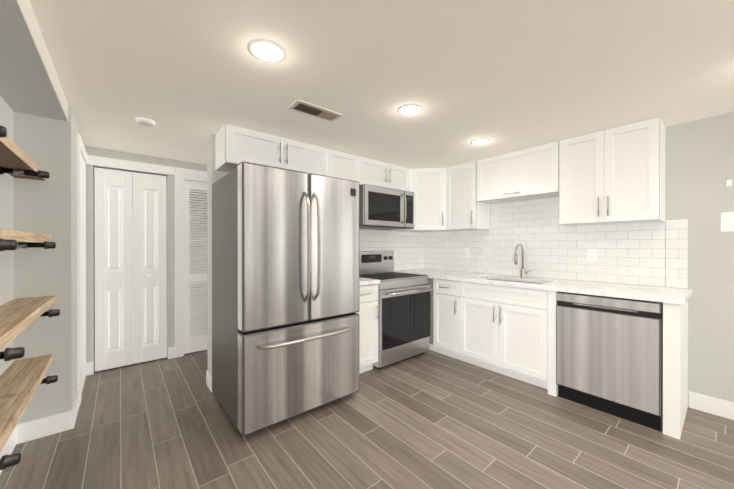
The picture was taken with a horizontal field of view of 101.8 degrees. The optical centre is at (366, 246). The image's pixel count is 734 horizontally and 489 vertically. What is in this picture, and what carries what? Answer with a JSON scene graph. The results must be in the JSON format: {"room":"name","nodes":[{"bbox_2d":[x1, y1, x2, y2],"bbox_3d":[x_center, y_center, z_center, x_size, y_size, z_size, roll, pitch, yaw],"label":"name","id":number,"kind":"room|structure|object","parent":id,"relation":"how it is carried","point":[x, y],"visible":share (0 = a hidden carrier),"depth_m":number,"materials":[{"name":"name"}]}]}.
{"room":"kitchen","nodes":[
{"label":"kitchen","id":0,"kind":"room"},
{"bbox_2d":[0,95,13,375],"bbox_3d":[-0.440,0.148,-0.359,0.100,2.220,5.740,0,0,-40],"label":"wall","id":1,"kind":"structure","parent":0,"point":[6,222],"depth_m":1.77,"materials":[{"name":"grey paint"}]},
{"bbox_2d":[0,423,19,474],"bbox_3d":[-0.429,1.195,-0.283,0.012,0.125,5.640,0,0,-40],"label":"baseboard","id":2,"kind":"structure","parent":1,"relation":"attached to","point":[14,439],"depth_m":1.81,"materials":[{"name":"white wood"}]},
{"bbox_2d":[0,126,49,180],"bbox_3d":[-1.367,-0.426,0.994,0.200,0.106,2.448,0,0,-40],"label":"shelf","id":3,"kind":"object","parent":1,"relation":"attached to","point":[16,161],"visible":1,"depth_m":1.57,"materials":[{"name":"brown wood"}]},
{"bbox_2d":[0,228,55,250],"bbox_3d":[-1.357,-0.016,1.002,0.224,0.106,2.448,0,0,-40],"label":"shelf","id":4,"kind":"object","parent":1,"relation":"attached to","point":[12,239],"visible":1,"depth_m":1.43,"materials":[{"name":"brown wood"}]},
{"bbox_2d":[0,354,57,469],"bbox_3d":[-1.354,0.774,1.006,0.232,0.106,2.448,0,0,-40],"label":"shelf","id":5,"kind":"object","parent":1,"relation":"attached to","point":[21,380],"visible":1,"depth_m":1.50,"materials":[{"name":"brown wood"}]},
{"bbox_2d":[0,296,59,360],"bbox_3d":[-1.351,0.384,1.009,0.242,0.106,2.448,0,0,-40],"label":"shelf","id":6,"kind":"object","parent":1,"relation":"attached to","point":[18,316],"visible":1,"depth_m":1.44,"materials":[{"name":"brown wood"}]},
{"bbox_2d":[0,0,67,121],"bbox_3d":[-0.340,-0.852,-0.213,0.244,0.010,5.640,0,0,-40],"label":"ceiling","id":7,"kind":"structure","parent":0,"point":[26,86],"depth_m":1.46,"materials":[{"name":"grey paint"}]},
{"bbox_2d":[18,0,67,118],"bbox_3d":[-0.339,-0.910,-0.213,0.245,0.105,5.640,0,0,-40],"label":"header beam","id":8,"kind":"structure","parent":0,"point":[28,13],"depth_m":1.37,"materials":[{"name":"white paint"}]},
{"bbox_2d":[13,105,84,423],"bbox_3d":[-2.515,0.143,2.350,0.360,2.220,1.080,0,0,-40],"label":"wall","id":9,"kind":"structure","parent":0,"point":[48,206],"depth_m":1.99,"materials":[{"name":"grey paint"}]},
{"bbox_2d":[69,390,79,429],"bbox_3d":[-2.146,1.190,2.196,0.014,0.125,0.392,0,0,-40],"label":"baseboard","id":10,"kind":"structure","parent":9,"relation":"attached to","point":[73,413],"depth_m":2.09,"materials":[{"name":"white wood"}]},
{"bbox_2d":[85,146,206,373],"bbox_3d":[-1.478,0.139,3.974,4.030,2.220,0.100,0,0,-40],"label":"door frame","id":11,"kind":"structure","parent":0,"point":[100,152],"depth_m":3.10,"materials":[{"name":"white wood"}]},
{"bbox_2d":[94,167,166,371],"bbox_3d":[-2.458,0.231,3.127,0.608,2.037,0.073,0,0,-40],"label":"bifold door","id":12,"kind":"structure","parent":11,"relation":"in","point":[130,267],"depth_m":3.11,"materials":[{"name":"white wood"}]},
{"bbox_2d":[77,133,206,404],"bbox_3d":[-1.903,0.184,3.091,1.528,2.135,0.720,0,0,-40],"label":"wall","id":13,"kind":"structure","parent":11,"relation":"attached to","point":[181,174],"depth_m":2.99,"materials":[{"name":"white paint"}]},
{"bbox_2d":[184,180,207,353],"bbox_3d":[-1.885,0.237,3.617,0.602,2.002,0.037,0,0,-40],"label":"door","id":14,"kind":"structure","parent":11,"relation":"in","point":[195,278],"depth_m":3.50,"materials":[{"name":"white wood"}]},
{"bbox_2d":[207,134,422,375],"bbox_3d":[-0.316,0.140,3.535,2.800,2.220,0.180,0,0,-40],"label":"wall","id":15,"kind":"structure","parent":0,"point":[213,175],"depth_m":2.62,"materials":[{"name":"grey paint"}]},
{"bbox_2d":[215,124,330,176],"bbox_3d":[-0.853,-0.810,2.754,0.927,0.305,0.332,0,0,-40],"label":"upper cabinet","id":16,"kind":"object","parent":15,"relation":"attached to","point":[235,146],"depth_m":2.55,"materials":[{"name":"white wood"}]},
{"bbox_2d":[331,149,358,181],"bbox_3d":[-0.344,-0.581,3.176,0.388,0.765,0.332,0,0,-40],"label":"upper cabinet","id":17,"kind":"object","parent":15,"relation":"attached to","point":[343,165],"depth_m":3.07,"materials":[{"name":"white wood"}]},
{"bbox_2d":[359,156,410,191],"bbox_3d":[0.115,-0.812,3.556,0.796,0.305,0.332,0,0,-40],"label":"upper cabinet","id":18,"kind":"object","parent":15,"relation":"attached to","point":[371,172],"depth_m":3.40,"materials":[{"name":"white wood"}]},
{"bbox_2d":[359,184,413,229],"bbox_3d":[0.162,-0.433,3.500,0.772,0.443,0.469,0,0,-40],"label":"microwave","id":19,"kind":"object","parent":18,"relation":"attached to","point":[382,208],"visible":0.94,"depth_m":3.32,"materials":[{"name":"grey metal"}]},
{"bbox_2d":[359,230,422,270],"bbox_3d":[0.107,0.065,3.760,1.830,0.527,0.008,0,0,-40],"label":"tile backsplash","id":20,"kind":"structure","parent":15,"relation":"attached to","point":[407,247],"depth_m":4.02,"materials":[{"name":"white tile"}]},
{"bbox_2d":[392,168,455,231],"bbox_3d":[0.777,-0.582,3.911,0.630,0.765,0.630,0,0,-40],"label":"upper cabinet","id":21,"kind":"object","parent":15,"relation":"attached to","point":[428,185],"depth_m":3.68,"materials":[{"name":"white wood"}]},
{"bbox_2d":[0,349,733,488],"bbox_3d":[0.614,1.279,1.529,4.130,0.050,7.300,0,0,-40],"label":"floor","id":22,"kind":"structure","parent":0,"point":[430,419],"depth_m":1.90,"materials":[{"name":"brown tile"}]},
{"bbox_2d":[212,161,358,435],"bbox_3d":[-0.659,0.352,2.461,0.940,1.800,0.916,0,0,-40],"label":"fridge","id":23,"kind":"object","parent":22,"relation":"on","point":[285,293],"visible":1,"depth_m":2.11,"materials":[{"name":"grey metal"}]},
{"bbox_2d":[357,284,378,373],"bbox_3d":[-0.218,0.812,3.071,0.382,0.878,0.658,0,0,-40],"label":"base cabinet","id":24,"kind":"object","parent":22,"relation":"on","point":[368,312],"visible":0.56,"depth_m":2.90,"materials":[{"name":"white wood"}]},
{"bbox_2d":[359,277,379,285],"bbox_3d":[-0.222,0.350,3.076,0.390,0.038,0.643,0,0,-40],"label":"countertop","id":25,"kind":"structure","parent":24,"relation":"on","point":[362,281],"depth_m":2.89,"materials":[{"name":"stone"}]},
{"bbox_2d":[359,251,432,368],"bbox_3d":[0.253,0.655,3.414,0.762,1.190,0.710,0,0,-40],"label":"range","id":26,"kind":"object","parent":22,"relation":"on","point":[403,300],"visible":0.65,"depth_m":3.20,"materials":[{"name":"silver metal"}]},
{"bbox_2d":[428,278,495,363],"bbox_3d":[0.922,0.811,3.748,0.620,0.878,1.070,0,0,-40],"label":"base cabinet","id":27,"kind":"object","parent":22,"relation":"on","point":[462,314],"depth_m":3.15,"materials":[{"name":"white wood"}]},
{"bbox_2d":[394,269,692,304],"bbox_3d":[1.421,0.350,3.126,0.643,0.038,2.663,0,0,-40],"label":"countertop","id":28,"kind":"structure","parent":27,"relation":"on","point":[660,294],"depth_m":2.52,"materials":[{"name":"stone"}]},
{"bbox_2d":[492,279,542,283],"bbox_3d":[1.461,0.461,3.021,0.398,0.180,0.698,0,0,-40],"label":"sink basin","id":29,"kind":"object","parent":28,"relation":"in","point":[518,281],"depth_m":3.15,"materials":[{"name":"silver metal"}]},
{"bbox_2d":[514,244,532,276],"bbox_3d":[1.633,0.153,3.116,0.214,0.354,0.133,0,0,-40],"label":"faucet","id":30,"kind":"object","parent":28,"relation":"on","point":[523,272],"visible":1,"depth_m":3.17,"materials":[{"name":"silver metal"}]},
{"bbox_2d":[556,292,662,430],"bbox_3d":[1.984,0.817,2.410,0.595,0.872,0.618,0,0,-40],"label":"dishwasher","id":31,"kind":"object","parent":22,"relation":"on","point":[609,355],"visible":0.92,"depth_m":2.18,"materials":[{"name":"grey metal"}]},
{"bbox_2d":[29,0,733,168],"bbox_3d":[0.614,-0.991,1.524,4.130,0.050,7.300,0,0,-40],"label":"ceiling","id":32,"kind":"structure","parent":0,"point":[189,77],"depth_m":1.64,"materials":[{"name":"white paint"}]},
{"bbox_2d":[135,117,154,126],"bbox_3d":[-1.704,-0.950,2.292,0.124,0.033,0.124,0,0,-40],"label":"smoke detector","id":33,"kind":"object","parent":32,"relation":"attached to","point":[143,121],"visible":0.98,"depth_m":2.26,"materials":[{"name":"white plastic"}]},
{"bbox_2d":[248,39,284,62],"bbox_3d":[-0.495,-0.962,1.476,0.176,0.007,0.176,0,0,-40],"label":"recessed light","id":34,"kind":"object","parent":32,"relation":"in","point":[265,50],"visible":1,"depth_m":1.47,"materials":[{"name":"white plastic"}]},
{"bbox_2d":[288,100,342,121],"bbox_3d":[-0.362,-0.961,2.131,0.360,0.011,0.150,0,0,-40],"label":"ceiling vent","id":35,"kind":"object","parent":32,"relation":"in","point":[313,110],"visible":1,"depth_m":2.11,"materials":[{"name":"white metal"}]},
{"bbox_2d":[397,104,421,115],"bbox_3d":[0.303,-0.963,2.111,0.176,0.007,0.176,0,0,-40],"label":"recessed light","id":36,"kind":"object","parent":32,"relation":"in","point":[409,109],"visible":1,"depth_m":2.10,"materials":[{"name":"white plastic"}]},
{"bbox_2d":[470,138,490,144],"bbox_3d":[1.050,-0.964,2.762,0.176,0.007,0.176,0,0,-40],"label":"recessed light","id":37,"kind":"object","parent":32,"relation":"in","point":[482,141],"visible":1,"depth_m":2.74,"materials":[{"name":"white plastic"}]},
{"bbox_2d":[423,112,733,406],"bbox_3d":[2.166,0.142,2.812,0.100,2.220,7.300,0,0,-40],"label":"wall","id":38,"kind":"structure","parent":0,"point":[699,170],"depth_m":2.25,"materials":[{"name":"grey paint"}]},
{"bbox_2d":[446,159,489,230],"bbox_3d":[1.244,-0.582,3.582,0.332,0.765,0.466,0,0,-40],"label":"upper cabinet","id":39,"kind":"object","parent":38,"relation":"attached to","point":[466,210],"depth_m":3.48,"materials":[{"name":"white wood"}]},
{"bbox_2d":[482,141,557,204],"bbox_3d":[1.613,-0.731,3.136,0.332,0.465,0.812,0,0,-40],"label":"upper cabinet","id":40,"kind":"object","parent":38,"relation":"attached to","point":[531,173],"depth_m":2.99,"materials":[{"name":"white wood"}]},
{"bbox_2d":[419,197,687,288],"bbox_3d":[1.658,-0.084,3.337,0.008,0.827,2.638,0,0,-40],"label":"tile backsplash","id":41,"kind":"structure","parent":38,"relation":"attached to","point":[632,254],"depth_m":3.00,"materials":[{"name":"white tile"}]},
{"bbox_2d":[465,248,469,256],"bbox_3d":[1.274,0.080,3.787,0.007,0.116,0.072,0,0,-40],"label":"electrical outlet","id":42,"kind":"object","parent":41,"relation":"attached to","point":[467,252],"visible":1,"depth_m":3.78,"materials":[{"name":"white plastic"}]},
{"bbox_2d":[587,249,596,260],"bbox_3d":[2.104,0.082,2.786,0.007,0.116,0.072,0,0,-40],"label":"electrical outlet","id":43,"kind":"object","parent":41,"relation":"attached to","point":[591,254],"visible":1,"depth_m":2.78,"materials":[{"name":"white plastic"}]},
{"bbox_2d":[550,117,665,225],"bbox_3d":[2.065,-0.580,2.591,0.332,0.765,0.723,0,0,-40],"label":"upper cabinet","id":44,"kind":"object","parent":38,"relation":"attached to","point":[615,175],"depth_m":2.42,"materials":[{"name":"white wood"}]},
{"bbox_2d":[689,391,733,419],"bbox_3d":[3.436,1.192,1.192,0.012,0.125,2.922,0,0,-40],"label":"baseboard","id":45,"kind":"structure","parent":38,"relation":"attached to","point":[719,407],"depth_m":2.23,"materials":[{"name":"white wood"}]},
{"bbox_2d":[721,212,733,231],"bbox_3d":[2.642,-0.177,2.147,0.009,0.140,0.120,0,0,-40],"label":"switch plate","id":46,"kind":"object","parent":38,"relation":"attached to","point":[727,221],"visible":1,"depth_m":2.17,"materials":[{"name":"white plastic"}]},
{"bbox_2d":[727,180,731,185],"bbox_3d":[2.618,-0.460,2.154,0.038,0.045,0.024,0,0,-40],"label":"thermostat","id":47,"kind":"object","parent":38,"relation":"attached to","point":[729,182],"visible":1,"depth_m":2.16,"materials":[{"name":"white plastic"}]}
]}

